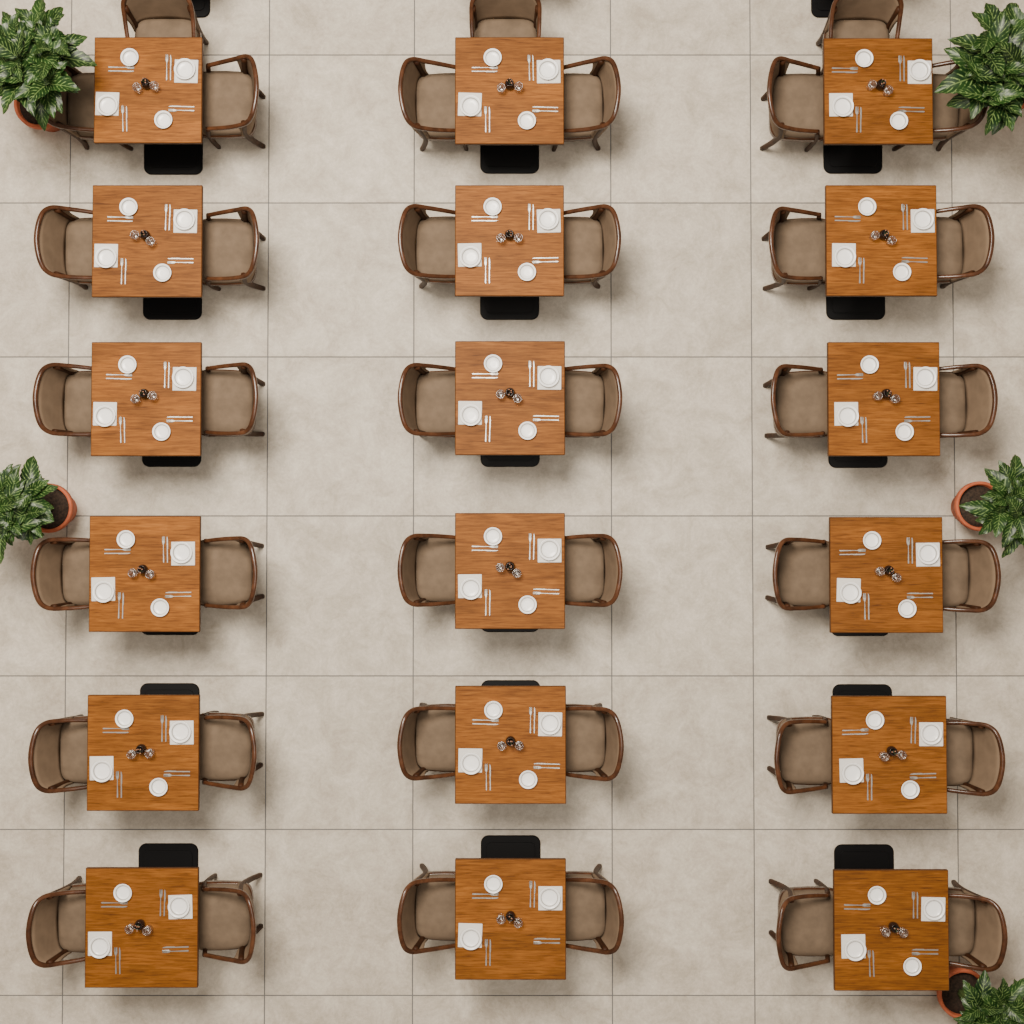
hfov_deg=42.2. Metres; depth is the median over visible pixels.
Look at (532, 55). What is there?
table knife
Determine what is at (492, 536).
plate
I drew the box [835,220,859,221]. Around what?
table knife
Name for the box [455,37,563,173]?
dining table
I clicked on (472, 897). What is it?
table knife
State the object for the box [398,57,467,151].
dining chair
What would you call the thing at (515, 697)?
dining table
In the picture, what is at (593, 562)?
dining chair
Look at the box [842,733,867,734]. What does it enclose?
table knife
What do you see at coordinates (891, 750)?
flower vase
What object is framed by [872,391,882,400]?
drinking glass
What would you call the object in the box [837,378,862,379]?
table knife
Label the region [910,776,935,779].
fork
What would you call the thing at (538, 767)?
fork
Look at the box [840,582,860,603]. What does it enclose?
dinner plate
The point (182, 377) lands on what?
dinner plate
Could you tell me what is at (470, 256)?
dinner plate
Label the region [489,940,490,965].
table knife
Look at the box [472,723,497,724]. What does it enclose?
table knife
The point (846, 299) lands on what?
dining table
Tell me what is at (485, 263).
fork
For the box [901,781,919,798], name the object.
plate
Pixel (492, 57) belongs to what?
plate
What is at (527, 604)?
plate
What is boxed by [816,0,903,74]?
dining chair
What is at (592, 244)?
dining chair
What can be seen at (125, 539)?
plate
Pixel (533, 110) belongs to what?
fork
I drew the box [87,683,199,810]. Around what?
dining table
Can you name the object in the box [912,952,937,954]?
fork
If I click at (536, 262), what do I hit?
fork
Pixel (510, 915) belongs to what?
flower vase
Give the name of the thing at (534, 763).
table knife
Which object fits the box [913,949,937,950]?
table knife
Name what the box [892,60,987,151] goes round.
dining chair
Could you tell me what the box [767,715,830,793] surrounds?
dining chair
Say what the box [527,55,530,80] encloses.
fork
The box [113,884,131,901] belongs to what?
plate
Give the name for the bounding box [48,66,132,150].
dining chair
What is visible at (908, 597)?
fork
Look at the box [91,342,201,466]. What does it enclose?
dining table
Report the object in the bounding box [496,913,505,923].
drinking glass
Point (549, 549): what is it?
dinner plate
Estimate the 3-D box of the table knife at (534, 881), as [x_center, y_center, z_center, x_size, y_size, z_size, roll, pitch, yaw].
[0.163,2.757,9.574,0.012,0.006,0.190,1,88,0]
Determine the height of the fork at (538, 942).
0.006 m
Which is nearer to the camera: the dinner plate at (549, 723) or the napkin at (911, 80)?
the dinner plate at (549, 723)
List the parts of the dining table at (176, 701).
plate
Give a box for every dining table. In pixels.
[85,843,198,987]
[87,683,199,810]
[89,516,200,634]
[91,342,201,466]
[92,185,202,319]
[94,37,202,174]
[191,0,209,17]
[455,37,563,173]
[455,185,563,319]
[455,341,564,466]
[455,513,564,631]
[455,680,565,803]
[455,835,565,979]
[811,0,833,17]
[823,38,932,173]
[825,185,936,319]
[827,342,939,467]
[829,517,942,635]
[831,684,946,813]
[833,844,948,990]
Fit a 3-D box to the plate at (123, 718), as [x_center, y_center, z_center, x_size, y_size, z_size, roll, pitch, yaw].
[-2.802,1.495,9.599,0.132,0.027,0.132,0,88,0]
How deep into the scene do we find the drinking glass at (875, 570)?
9.59 m
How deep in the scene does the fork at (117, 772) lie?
9.60 m
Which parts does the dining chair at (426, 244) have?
backrest, leg, leg, seat, seat frame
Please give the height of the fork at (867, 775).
0.006 m
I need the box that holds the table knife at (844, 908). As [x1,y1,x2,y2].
[844,908,869,909]
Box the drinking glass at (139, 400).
[131,394,140,403]
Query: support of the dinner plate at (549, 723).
on the napkin at (540, 714)
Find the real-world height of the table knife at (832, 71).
0.006 m
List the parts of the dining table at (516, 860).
plate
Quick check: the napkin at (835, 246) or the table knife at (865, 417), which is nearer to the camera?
the table knife at (865, 417)
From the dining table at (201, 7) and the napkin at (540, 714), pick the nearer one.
the napkin at (540, 714)
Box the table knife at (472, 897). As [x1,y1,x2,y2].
[472,897,497,898]
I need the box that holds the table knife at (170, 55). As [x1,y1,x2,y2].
[170,55,171,79]
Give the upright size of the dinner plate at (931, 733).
0.027 m
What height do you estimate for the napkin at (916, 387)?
0.006 m
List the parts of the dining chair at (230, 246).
leg, seat, seat frame, backrest, leg, leg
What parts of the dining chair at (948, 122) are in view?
leg, seat frame, seat, leg, rail, backrest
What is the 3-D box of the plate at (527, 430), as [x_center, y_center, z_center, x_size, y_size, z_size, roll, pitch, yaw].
[0.113,-0.591,9.657,0.132,0.027,0.132,0,88,0]
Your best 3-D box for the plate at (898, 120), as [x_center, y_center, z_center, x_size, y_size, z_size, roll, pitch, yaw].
[2.832,-2.864,9.720,0.132,0.027,0.132,0,88,0]
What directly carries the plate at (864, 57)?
on the dining table at (845, 151)
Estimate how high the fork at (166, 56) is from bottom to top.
0.006 m
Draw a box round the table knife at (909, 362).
[909,362,910,387]
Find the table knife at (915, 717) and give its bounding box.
[914,717,915,742]
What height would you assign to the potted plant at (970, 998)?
1.077 m
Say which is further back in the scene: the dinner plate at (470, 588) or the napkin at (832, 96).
the napkin at (832, 96)
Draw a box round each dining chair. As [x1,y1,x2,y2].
[26,876,85,967]
[28,714,87,792]
[30,537,89,610]
[32,363,91,436]
[34,205,91,289]
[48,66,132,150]
[121,0,208,71]
[199,873,262,963]
[200,711,263,790]
[201,536,264,609]
[202,362,264,436]
[203,54,265,148]
[203,206,265,290]
[397,533,454,606]
[397,702,454,780]
[397,863,454,953]
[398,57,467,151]
[398,204,454,288]
[398,363,454,437]
[469,0,541,36]
[552,56,620,151]
[564,204,620,288]
[565,364,621,437]
[565,534,622,606]
[566,703,623,780]
[566,864,623,954]
[760,56,822,151]
[761,206,824,290]
[763,364,826,437]
[765,537,828,610]
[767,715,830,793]
[768,879,832,970]
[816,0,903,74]
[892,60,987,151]
[937,204,994,288]
[939,363,997,437]
[942,539,1000,612]
[946,717,1004,795]
[948,880,1007,971]
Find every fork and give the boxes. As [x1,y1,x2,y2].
[101,901,127,903]
[103,727,128,729]
[104,548,130,550]
[106,373,131,376]
[107,216,132,218]
[108,66,133,68]
[114,947,116,973]
[116,771,118,797]
[118,592,120,618]
[119,417,121,442]
[120,258,123,283]
[121,106,123,131]
[159,889,162,915]
[161,715,163,741]
[162,536,164,562]
[162,950,188,952]
[164,362,166,387]
[164,774,189,776]
[165,55,168,79]
[165,204,167,229]
[165,595,190,597]
[166,419,192,422]
[167,261,193,263]
[168,109,193,111]
[472,66,497,68]
[472,215,497,218]
[472,372,497,374]
[472,545,497,547]
[472,719,498,721]
[472,893,498,895]
[484,106,486,131]
[484,258,486,283]
[484,589,487,615]
[485,416,487,441]
[485,764,487,789]
[485,939,487,965]
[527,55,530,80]
[528,204,530,229]
[528,361,530,386]
[529,533,531,559]
[529,707,531,732]
[529,881,531,906]
[532,109,557,112]
[532,260,557,263]
[533,418,558,420]
[533,592,558,594]
[534,766,559,768]
[534,941,559,943]
[832,67,857,69]
[835,216,860,218]
[837,373,862,375]
[839,549,865,551]
[842,728,868,731]
[844,904,869,906]
[855,107,858,132]
[858,257,861,283]
[860,417,863,442]
[863,593,865,619]
[866,774,868,799]
[868,950,870,976]
[898,56,901,80]
[898,110,924,112]
[901,204,904,229]
[902,260,927,262]
[904,362,906,387]
[904,419,929,422]
[907,537,909,563]
[907,596,932,598]
[910,717,912,742]
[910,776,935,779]
[912,892,914,917]
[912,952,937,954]
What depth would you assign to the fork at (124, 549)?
9.64 m
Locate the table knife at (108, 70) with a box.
[108,70,133,71]
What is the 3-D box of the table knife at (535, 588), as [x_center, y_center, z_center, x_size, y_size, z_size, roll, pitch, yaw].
[0.247,0.561,9.635,0.190,0.006,0.012,2,88,0]
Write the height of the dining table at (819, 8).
0.750 m
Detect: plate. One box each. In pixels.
[88,937,109,957]
[91,761,111,781]
[92,581,113,602]
[94,405,114,426]
[95,247,115,267]
[96,94,117,114]
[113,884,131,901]
[115,710,132,727]
[117,530,134,547]
[118,355,135,373]
[119,198,136,215]
[120,48,137,65]
[149,778,167,795]
[151,599,168,616]
[152,423,169,440]
[153,264,170,281]
[154,111,171,127]
[168,896,188,917]
[169,721,190,742]
[170,542,191,562]
[172,367,192,387]
[173,209,194,229]
[174,58,194,78]
[460,95,480,115]
[460,246,480,266]
[460,404,480,425]
[460,578,481,599]
[460,753,481,773]
[460,928,481,949]
[484,48,501,65]
[484,198,501,214]
[484,355,501,372]
[484,527,501,544]
[484,701,501,718]
[484,875,501,893]
[518,111,535,128]
[518,263,535,280]
[518,422,536,439]
[518,596,536,613]
[519,771,536,788]
[537,59,557,79]
[537,208,558,228]
[538,366,558,386]
[539,539,559,559]
[539,713,560,734]
[539,887,559,908]
[833,95,853,115]
[835,246,855,266]
[837,405,858,426]
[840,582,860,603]
[842,763,863,784]
[845,939,865,960]
[855,49,872,66]
[858,198,875,214]
[861,355,878,373]
[863,531,880,548]
[866,711,883,728]
[868,886,885,904]
[890,112,907,128]
[893,263,910,280]
[896,423,913,440]
[898,600,915,617]
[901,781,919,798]
[903,957,921,975]
[909,59,930,79]
[913,208,933,228]
[915,367,935,387]
[918,543,938,563]
[921,723,941,744]
[923,898,944,919]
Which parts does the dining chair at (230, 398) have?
seat, backrest, leg, leg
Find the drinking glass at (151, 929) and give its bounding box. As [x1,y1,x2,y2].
[142,925,152,935]
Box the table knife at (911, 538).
[911,538,912,563]
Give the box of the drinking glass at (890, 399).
[889,394,899,402]
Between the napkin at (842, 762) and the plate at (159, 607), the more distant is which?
the plate at (159, 607)
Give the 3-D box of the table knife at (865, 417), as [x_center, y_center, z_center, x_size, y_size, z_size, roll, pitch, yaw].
[2.581,-0.598,9.667,0.012,0.006,0.190,-1,88,0]
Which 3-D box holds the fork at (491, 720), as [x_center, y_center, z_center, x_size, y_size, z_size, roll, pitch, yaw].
[-0.192,1.507,9.609,0.191,0.006,0.023,2,88,0]
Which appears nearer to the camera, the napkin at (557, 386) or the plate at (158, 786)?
the plate at (158, 786)
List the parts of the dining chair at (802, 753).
leg, leg, backrest, seat, leg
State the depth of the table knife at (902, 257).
9.70 m
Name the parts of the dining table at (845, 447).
plate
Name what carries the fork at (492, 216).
on the dining table at (507, 296)
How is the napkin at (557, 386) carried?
on the dining table at (506, 447)
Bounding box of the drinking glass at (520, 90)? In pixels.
[514,81,522,92]
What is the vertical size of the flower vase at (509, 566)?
0.130 m
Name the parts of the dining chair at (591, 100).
leg, seat frame, seat, rail, leg, leg, backrest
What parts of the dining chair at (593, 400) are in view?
seat frame, seat, leg, backrest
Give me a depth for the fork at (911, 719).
9.61 m
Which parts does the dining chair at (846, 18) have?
leg, seat frame, seat, backrest, rail, leg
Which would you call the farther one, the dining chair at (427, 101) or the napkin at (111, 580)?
the dining chair at (427, 101)
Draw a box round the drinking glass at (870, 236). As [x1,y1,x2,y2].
[869,230,879,240]
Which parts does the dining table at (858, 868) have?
plate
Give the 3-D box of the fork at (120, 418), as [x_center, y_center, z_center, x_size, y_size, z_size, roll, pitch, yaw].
[-2.851,-0.599,9.667,0.023,0.006,0.191,-2,88,0]
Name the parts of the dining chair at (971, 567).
seat, leg, leg, backrest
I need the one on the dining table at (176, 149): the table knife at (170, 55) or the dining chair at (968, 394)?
the table knife at (170, 55)
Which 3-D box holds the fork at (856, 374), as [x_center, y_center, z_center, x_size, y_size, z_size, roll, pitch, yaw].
[2.466,-1.000,9.679,0.191,0.006,0.023,-1,88,0]
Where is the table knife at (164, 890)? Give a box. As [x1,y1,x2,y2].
[163,890,165,915]
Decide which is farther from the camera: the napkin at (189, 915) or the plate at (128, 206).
the plate at (128, 206)
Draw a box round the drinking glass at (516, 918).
[514,917,522,927]
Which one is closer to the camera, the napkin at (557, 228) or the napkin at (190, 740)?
the napkin at (190, 740)
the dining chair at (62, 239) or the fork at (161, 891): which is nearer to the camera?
the fork at (161, 891)
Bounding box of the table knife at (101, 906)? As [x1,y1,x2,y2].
[101,906,126,907]
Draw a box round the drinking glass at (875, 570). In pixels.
[874,567,884,575]
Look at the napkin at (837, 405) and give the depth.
9.67 m
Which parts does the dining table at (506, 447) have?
plate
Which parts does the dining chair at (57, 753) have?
backrest, leg, leg, seat, seat frame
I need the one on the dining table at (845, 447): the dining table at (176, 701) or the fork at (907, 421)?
the fork at (907, 421)
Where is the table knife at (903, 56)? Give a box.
[903,56,904,80]
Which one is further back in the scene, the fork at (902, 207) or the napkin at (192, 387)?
the fork at (902, 207)
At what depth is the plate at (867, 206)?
9.71 m
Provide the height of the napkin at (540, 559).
0.006 m
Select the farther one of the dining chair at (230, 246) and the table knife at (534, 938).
the dining chair at (230, 246)
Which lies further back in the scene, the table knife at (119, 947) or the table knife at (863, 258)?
the table knife at (863, 258)
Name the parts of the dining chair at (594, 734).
seat frame, seat, leg, leg, backrest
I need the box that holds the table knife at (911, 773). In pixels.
[910,773,935,774]
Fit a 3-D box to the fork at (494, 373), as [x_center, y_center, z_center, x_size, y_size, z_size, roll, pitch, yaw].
[-0.196,-1.008,9.679,0.191,0.006,0.023,0,88,0]
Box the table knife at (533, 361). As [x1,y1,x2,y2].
[533,361,534,386]
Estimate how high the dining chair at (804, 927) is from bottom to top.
0.829 m
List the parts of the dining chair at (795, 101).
leg, leg, backrest, rail, seat frame, seat, leg, leg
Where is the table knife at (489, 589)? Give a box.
[489,589,490,615]
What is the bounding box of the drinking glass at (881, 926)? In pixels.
[880,926,890,936]
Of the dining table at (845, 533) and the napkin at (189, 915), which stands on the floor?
the dining table at (845, 533)
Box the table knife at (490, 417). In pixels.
[489,417,490,441]
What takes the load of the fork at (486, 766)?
on the dining table at (515, 697)
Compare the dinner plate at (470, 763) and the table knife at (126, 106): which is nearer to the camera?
the dinner plate at (470, 763)
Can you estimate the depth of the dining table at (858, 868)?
9.57 m
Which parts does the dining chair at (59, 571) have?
backrest, leg, leg, seat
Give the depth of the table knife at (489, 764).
9.59 m
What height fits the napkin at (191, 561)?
0.006 m
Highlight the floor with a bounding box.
[0,0,1023,1023]
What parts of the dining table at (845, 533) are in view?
plate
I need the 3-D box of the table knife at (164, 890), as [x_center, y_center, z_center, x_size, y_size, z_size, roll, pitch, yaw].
[-2.505,2.819,9.572,0.013,0.006,0.190,1,88,0]
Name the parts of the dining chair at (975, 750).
seat frame, seat, leg, leg, backrest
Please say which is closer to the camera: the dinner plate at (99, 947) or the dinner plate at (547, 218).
the dinner plate at (99, 947)
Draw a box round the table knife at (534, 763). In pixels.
[534,763,559,764]
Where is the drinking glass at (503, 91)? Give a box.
[497,84,505,93]
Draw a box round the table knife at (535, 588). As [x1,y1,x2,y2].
[533,588,558,590]
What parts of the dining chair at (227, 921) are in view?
leg, seat, seat frame, backrest, leg, leg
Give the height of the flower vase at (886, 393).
0.130 m
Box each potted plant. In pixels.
[0,0,96,131]
[0,456,76,563]
[934,2,1023,134]
[937,965,1023,1023]
[951,454,1023,557]
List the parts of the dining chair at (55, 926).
backrest, leg, leg, seat, seat frame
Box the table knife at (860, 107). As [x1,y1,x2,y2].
[860,107,861,132]
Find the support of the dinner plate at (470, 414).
on the napkin at (461, 404)
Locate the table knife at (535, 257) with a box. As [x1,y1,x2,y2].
[532,257,557,258]
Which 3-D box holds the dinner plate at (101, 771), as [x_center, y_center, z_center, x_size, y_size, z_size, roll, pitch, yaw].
[-2.960,1.871,9.583,0.156,0.027,0.156,0,88,0]
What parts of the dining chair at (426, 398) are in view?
backrest, leg, seat, seat frame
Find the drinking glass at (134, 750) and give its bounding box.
[127,749,137,758]
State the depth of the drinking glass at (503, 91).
9.69 m
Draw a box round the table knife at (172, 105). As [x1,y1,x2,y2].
[168,105,194,107]
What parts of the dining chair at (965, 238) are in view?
seat frame, seat, leg, leg, backrest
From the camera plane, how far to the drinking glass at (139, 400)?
9.63 m
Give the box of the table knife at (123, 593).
[122,593,123,618]
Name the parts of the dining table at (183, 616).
plate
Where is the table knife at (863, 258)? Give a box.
[863,258,864,283]
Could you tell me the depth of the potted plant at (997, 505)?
9.45 m
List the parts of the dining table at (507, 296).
plate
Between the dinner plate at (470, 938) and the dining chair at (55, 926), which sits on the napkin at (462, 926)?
the dinner plate at (470, 938)
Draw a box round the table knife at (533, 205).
[532,205,533,229]
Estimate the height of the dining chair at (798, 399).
0.829 m
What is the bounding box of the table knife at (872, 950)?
[872,950,874,976]
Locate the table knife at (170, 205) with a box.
[169,205,170,229]
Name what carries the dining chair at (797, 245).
on the floor
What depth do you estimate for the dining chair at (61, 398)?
9.89 m
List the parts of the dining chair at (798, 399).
leg, leg, backrest, seat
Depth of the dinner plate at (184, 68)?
9.73 m
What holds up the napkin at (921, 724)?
on the dining table at (851, 704)
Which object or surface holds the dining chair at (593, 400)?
on the floor
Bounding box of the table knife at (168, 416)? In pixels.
[167,416,192,417]
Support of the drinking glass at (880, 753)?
on the dining table at (851, 704)
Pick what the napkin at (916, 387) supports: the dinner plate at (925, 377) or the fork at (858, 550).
the dinner plate at (925, 377)
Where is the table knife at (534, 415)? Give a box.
[533,415,558,416]
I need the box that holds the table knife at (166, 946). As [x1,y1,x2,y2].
[163,946,188,947]
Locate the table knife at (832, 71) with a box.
[832,71,856,72]
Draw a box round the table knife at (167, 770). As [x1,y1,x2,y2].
[164,770,189,771]
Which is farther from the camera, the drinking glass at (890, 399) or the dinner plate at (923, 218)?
the dinner plate at (923, 218)
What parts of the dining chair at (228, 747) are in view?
seat, backrest, leg, leg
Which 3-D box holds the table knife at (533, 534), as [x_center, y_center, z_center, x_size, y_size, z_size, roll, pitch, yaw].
[0.160,0.251,9.644,0.012,0.006,0.190,1,88,0]
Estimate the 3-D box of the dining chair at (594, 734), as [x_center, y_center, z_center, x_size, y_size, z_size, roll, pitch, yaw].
[0.526,1.695,9.946,0.562,0.829,0.539,0,88,0]
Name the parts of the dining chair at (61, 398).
backrest, leg, leg, seat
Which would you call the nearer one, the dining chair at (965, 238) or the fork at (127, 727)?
the fork at (127, 727)
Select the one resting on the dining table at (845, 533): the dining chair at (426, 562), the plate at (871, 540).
the plate at (871, 540)
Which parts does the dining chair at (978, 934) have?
seat frame, seat, leg, leg, backrest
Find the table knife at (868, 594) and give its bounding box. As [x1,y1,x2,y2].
[868,594,869,619]
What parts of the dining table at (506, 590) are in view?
plate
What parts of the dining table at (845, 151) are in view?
plate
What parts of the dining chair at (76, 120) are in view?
backrest, rail, leg, leg, seat, seat frame, leg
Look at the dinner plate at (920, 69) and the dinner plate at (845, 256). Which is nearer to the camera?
the dinner plate at (845, 256)
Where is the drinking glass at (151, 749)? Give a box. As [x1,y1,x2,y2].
[144,748,154,757]
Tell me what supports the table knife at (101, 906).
on the dining table at (173, 868)
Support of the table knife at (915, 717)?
on the dining table at (851, 704)
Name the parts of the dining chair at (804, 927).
leg, leg, backrest, seat frame, seat, leg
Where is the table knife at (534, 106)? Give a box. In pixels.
[532,106,557,107]
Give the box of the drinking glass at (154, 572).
[145,570,155,578]
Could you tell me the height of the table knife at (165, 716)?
0.006 m
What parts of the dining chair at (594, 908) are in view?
seat frame, seat, leg, leg, backrest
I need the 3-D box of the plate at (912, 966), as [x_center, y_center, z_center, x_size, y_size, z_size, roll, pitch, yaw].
[2.879,3.267,9.549,0.132,0.027,0.132,0,88,0]
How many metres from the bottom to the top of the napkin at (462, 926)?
0.006 m
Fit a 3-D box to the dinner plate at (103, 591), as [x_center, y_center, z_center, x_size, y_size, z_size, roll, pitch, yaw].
[-2.960,0.578,9.619,0.156,0.027,0.156,0,88,0]
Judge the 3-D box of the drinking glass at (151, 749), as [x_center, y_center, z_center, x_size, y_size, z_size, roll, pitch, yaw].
[-2.609,1.736,9.568,0.066,0.075,0.066,0,88,0]
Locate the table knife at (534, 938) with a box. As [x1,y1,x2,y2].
[534,938,559,939]
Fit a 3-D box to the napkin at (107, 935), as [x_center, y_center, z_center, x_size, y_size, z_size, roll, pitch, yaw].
[-2.970,3.112,9.564,0.172,0.006,0.172,0,88,0]
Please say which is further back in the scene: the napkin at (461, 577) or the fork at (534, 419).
the fork at (534, 419)
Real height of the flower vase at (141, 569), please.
0.130 m
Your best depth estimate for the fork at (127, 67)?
9.74 m
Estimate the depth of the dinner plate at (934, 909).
9.56 m
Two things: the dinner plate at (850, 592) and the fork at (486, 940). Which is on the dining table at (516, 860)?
the fork at (486, 940)
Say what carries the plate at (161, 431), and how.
on the dining table at (183, 446)
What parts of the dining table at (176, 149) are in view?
plate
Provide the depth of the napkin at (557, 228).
9.71 m
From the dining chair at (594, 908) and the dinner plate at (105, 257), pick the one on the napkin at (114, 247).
the dinner plate at (105, 257)
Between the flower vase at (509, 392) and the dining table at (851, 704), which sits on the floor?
the dining table at (851, 704)
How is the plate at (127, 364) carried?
on the dining table at (183, 446)
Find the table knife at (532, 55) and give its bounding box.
[532,55,533,80]
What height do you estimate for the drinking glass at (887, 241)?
0.075 m
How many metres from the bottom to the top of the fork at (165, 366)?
0.006 m
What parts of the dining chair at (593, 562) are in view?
seat, leg, leg, backrest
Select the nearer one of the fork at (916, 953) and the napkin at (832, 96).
the fork at (916, 953)
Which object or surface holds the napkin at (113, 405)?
on the dining table at (183, 446)
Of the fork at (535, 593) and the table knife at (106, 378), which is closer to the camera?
the fork at (535, 593)
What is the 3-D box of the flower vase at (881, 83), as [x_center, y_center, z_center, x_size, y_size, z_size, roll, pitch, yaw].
[2.696,-3.125,9.676,0.072,0.130,0.072,40,89,1]
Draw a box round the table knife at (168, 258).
[168,258,193,259]
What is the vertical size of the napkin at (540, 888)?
0.006 m
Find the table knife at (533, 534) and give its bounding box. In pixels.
[533,534,534,559]
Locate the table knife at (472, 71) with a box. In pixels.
[472,71,496,72]
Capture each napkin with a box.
[88,932,111,955]
[90,756,113,779]
[91,577,114,600]
[93,402,116,425]
[94,244,117,266]
[95,92,118,115]
[168,895,192,918]
[170,721,193,744]
[171,542,194,565]
[172,367,195,390]
[173,209,196,232]
[174,59,197,82]
[458,93,481,115]
[458,243,481,266]
[458,401,481,424]
[458,574,481,597]
[458,748,481,772]
[458,923,481,947]
[537,60,559,82]
[537,209,560,232]
[538,366,560,389]
[538,539,560,562]
[538,712,561,735]
[538,886,561,909]
[829,93,852,115]
[832,243,855,266]
[834,402,857,425]
[837,578,860,601]
[839,758,863,782]
[841,934,865,958]
[908,61,930,83]
[911,209,934,232]
[913,367,936,390]
[916,543,939,566]
[919,722,942,745]
[921,897,944,921]
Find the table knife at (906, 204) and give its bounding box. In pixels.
[906,204,907,229]
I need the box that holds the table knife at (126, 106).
[126,106,127,131]
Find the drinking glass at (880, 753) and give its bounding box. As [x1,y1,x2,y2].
[878,752,888,760]
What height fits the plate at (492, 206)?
0.027 m
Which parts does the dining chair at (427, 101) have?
backrest, leg, leg, rail, seat, seat frame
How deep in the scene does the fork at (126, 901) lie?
9.57 m
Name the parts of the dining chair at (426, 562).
backrest, leg, seat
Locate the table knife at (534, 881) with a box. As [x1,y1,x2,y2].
[534,881,535,906]
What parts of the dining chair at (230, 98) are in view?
leg, seat, seat frame, rail, backrest, leg, leg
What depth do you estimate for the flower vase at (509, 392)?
9.61 m
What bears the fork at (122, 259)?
on the dining table at (179, 297)
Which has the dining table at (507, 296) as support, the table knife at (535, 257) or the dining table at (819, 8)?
the table knife at (535, 257)
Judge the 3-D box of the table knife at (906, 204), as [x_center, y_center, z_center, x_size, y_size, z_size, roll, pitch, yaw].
[2.892,-2.159,9.711,0.012,0.006,0.190,-1,88,0]
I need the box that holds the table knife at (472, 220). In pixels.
[472,220,497,221]
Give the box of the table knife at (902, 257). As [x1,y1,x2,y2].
[902,257,927,258]
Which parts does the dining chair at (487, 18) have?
leg, seat, leg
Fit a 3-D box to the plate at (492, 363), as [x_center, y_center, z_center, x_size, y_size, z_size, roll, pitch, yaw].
[-0.138,-1.081,9.670,0.132,0.027,0.132,0,88,0]
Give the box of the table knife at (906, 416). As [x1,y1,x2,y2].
[904,416,929,417]
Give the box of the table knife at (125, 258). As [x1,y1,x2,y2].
[125,258,126,283]
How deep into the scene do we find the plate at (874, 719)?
9.60 m
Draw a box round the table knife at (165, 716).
[165,716,166,741]
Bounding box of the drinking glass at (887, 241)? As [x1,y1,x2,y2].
[886,236,896,245]
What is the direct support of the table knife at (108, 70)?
on the dining table at (176, 149)
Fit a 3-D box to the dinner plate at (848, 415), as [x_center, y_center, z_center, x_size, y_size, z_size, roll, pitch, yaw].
[2.442,-0.698,9.654,0.156,0.027,0.156,0,88,0]
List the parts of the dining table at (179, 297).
plate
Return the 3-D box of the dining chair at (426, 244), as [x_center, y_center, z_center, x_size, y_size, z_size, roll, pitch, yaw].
[-0.552,-1.986,10.049,0.562,0.829,0.539,0,88,0]
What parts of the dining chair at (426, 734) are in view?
backrest, leg, leg, seat, seat frame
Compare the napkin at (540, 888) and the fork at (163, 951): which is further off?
the napkin at (540, 888)
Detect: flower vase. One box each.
[134,919,144,931]
[136,744,146,753]
[137,564,147,573]
[139,230,150,239]
[139,389,149,398]
[141,78,151,88]
[505,78,513,89]
[505,229,513,239]
[505,388,514,397]
[505,561,514,570]
[506,736,514,745]
[506,911,514,922]
[875,79,885,89]
[878,229,888,239]
[881,389,891,398]
[883,565,893,574]
[886,746,897,755]
[888,922,898,933]
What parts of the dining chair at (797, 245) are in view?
leg, leg, backrest, seat frame, seat, leg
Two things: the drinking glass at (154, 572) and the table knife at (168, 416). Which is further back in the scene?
the table knife at (168, 416)
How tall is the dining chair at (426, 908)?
0.829 m
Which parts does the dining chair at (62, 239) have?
backrest, leg, leg, seat, seat frame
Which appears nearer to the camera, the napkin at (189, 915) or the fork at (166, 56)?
the napkin at (189, 915)
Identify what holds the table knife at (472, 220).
on the dining table at (507, 296)
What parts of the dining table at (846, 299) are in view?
plate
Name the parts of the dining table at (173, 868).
plate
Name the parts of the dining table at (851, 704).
plate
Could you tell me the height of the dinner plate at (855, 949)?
0.027 m
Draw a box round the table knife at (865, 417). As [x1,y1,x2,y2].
[865,417,866,442]
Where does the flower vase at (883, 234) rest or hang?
on the dining table at (846, 299)
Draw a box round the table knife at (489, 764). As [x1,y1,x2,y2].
[489,764,490,789]
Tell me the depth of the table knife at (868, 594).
9.63 m
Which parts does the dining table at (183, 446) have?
plate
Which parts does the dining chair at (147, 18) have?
leg, rail, backrest, seat, leg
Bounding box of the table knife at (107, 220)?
[107,220,132,221]
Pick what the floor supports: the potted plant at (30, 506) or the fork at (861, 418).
the potted plant at (30, 506)
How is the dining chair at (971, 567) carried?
on the floor
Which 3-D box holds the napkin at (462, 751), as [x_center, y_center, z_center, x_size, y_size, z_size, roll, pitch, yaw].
[-0.302,1.798,9.601,0.172,0.006,0.172,1,88,0]
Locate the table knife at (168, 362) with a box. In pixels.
[168,362,169,387]
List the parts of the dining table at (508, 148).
plate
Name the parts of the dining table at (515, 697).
plate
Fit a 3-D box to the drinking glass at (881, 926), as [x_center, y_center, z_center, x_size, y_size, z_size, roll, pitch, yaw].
[2.678,3.009,9.532,0.066,0.075,0.066,0,88,0]
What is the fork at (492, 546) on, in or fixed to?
on the dining table at (506, 590)
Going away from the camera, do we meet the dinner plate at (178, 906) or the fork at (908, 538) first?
the dinner plate at (178, 906)
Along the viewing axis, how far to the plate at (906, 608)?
9.63 m
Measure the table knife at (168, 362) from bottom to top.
0.006 m
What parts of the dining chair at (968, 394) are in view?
seat, leg, leg, backrest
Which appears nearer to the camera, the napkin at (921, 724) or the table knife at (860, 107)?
the napkin at (921, 724)
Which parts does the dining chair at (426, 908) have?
backrest, leg, leg, seat, seat frame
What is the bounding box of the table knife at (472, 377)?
[472,377,497,378]
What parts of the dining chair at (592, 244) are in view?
seat frame, seat, leg, leg, backrest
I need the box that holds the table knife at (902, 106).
[899,106,924,108]
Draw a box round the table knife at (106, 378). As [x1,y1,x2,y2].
[106,378,131,379]
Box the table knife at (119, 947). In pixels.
[119,947,120,973]
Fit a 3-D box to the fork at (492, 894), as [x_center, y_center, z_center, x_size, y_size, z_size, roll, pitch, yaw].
[-0.192,2.757,9.574,0.191,0.006,0.023,0,88,0]
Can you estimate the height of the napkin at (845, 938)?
0.006 m

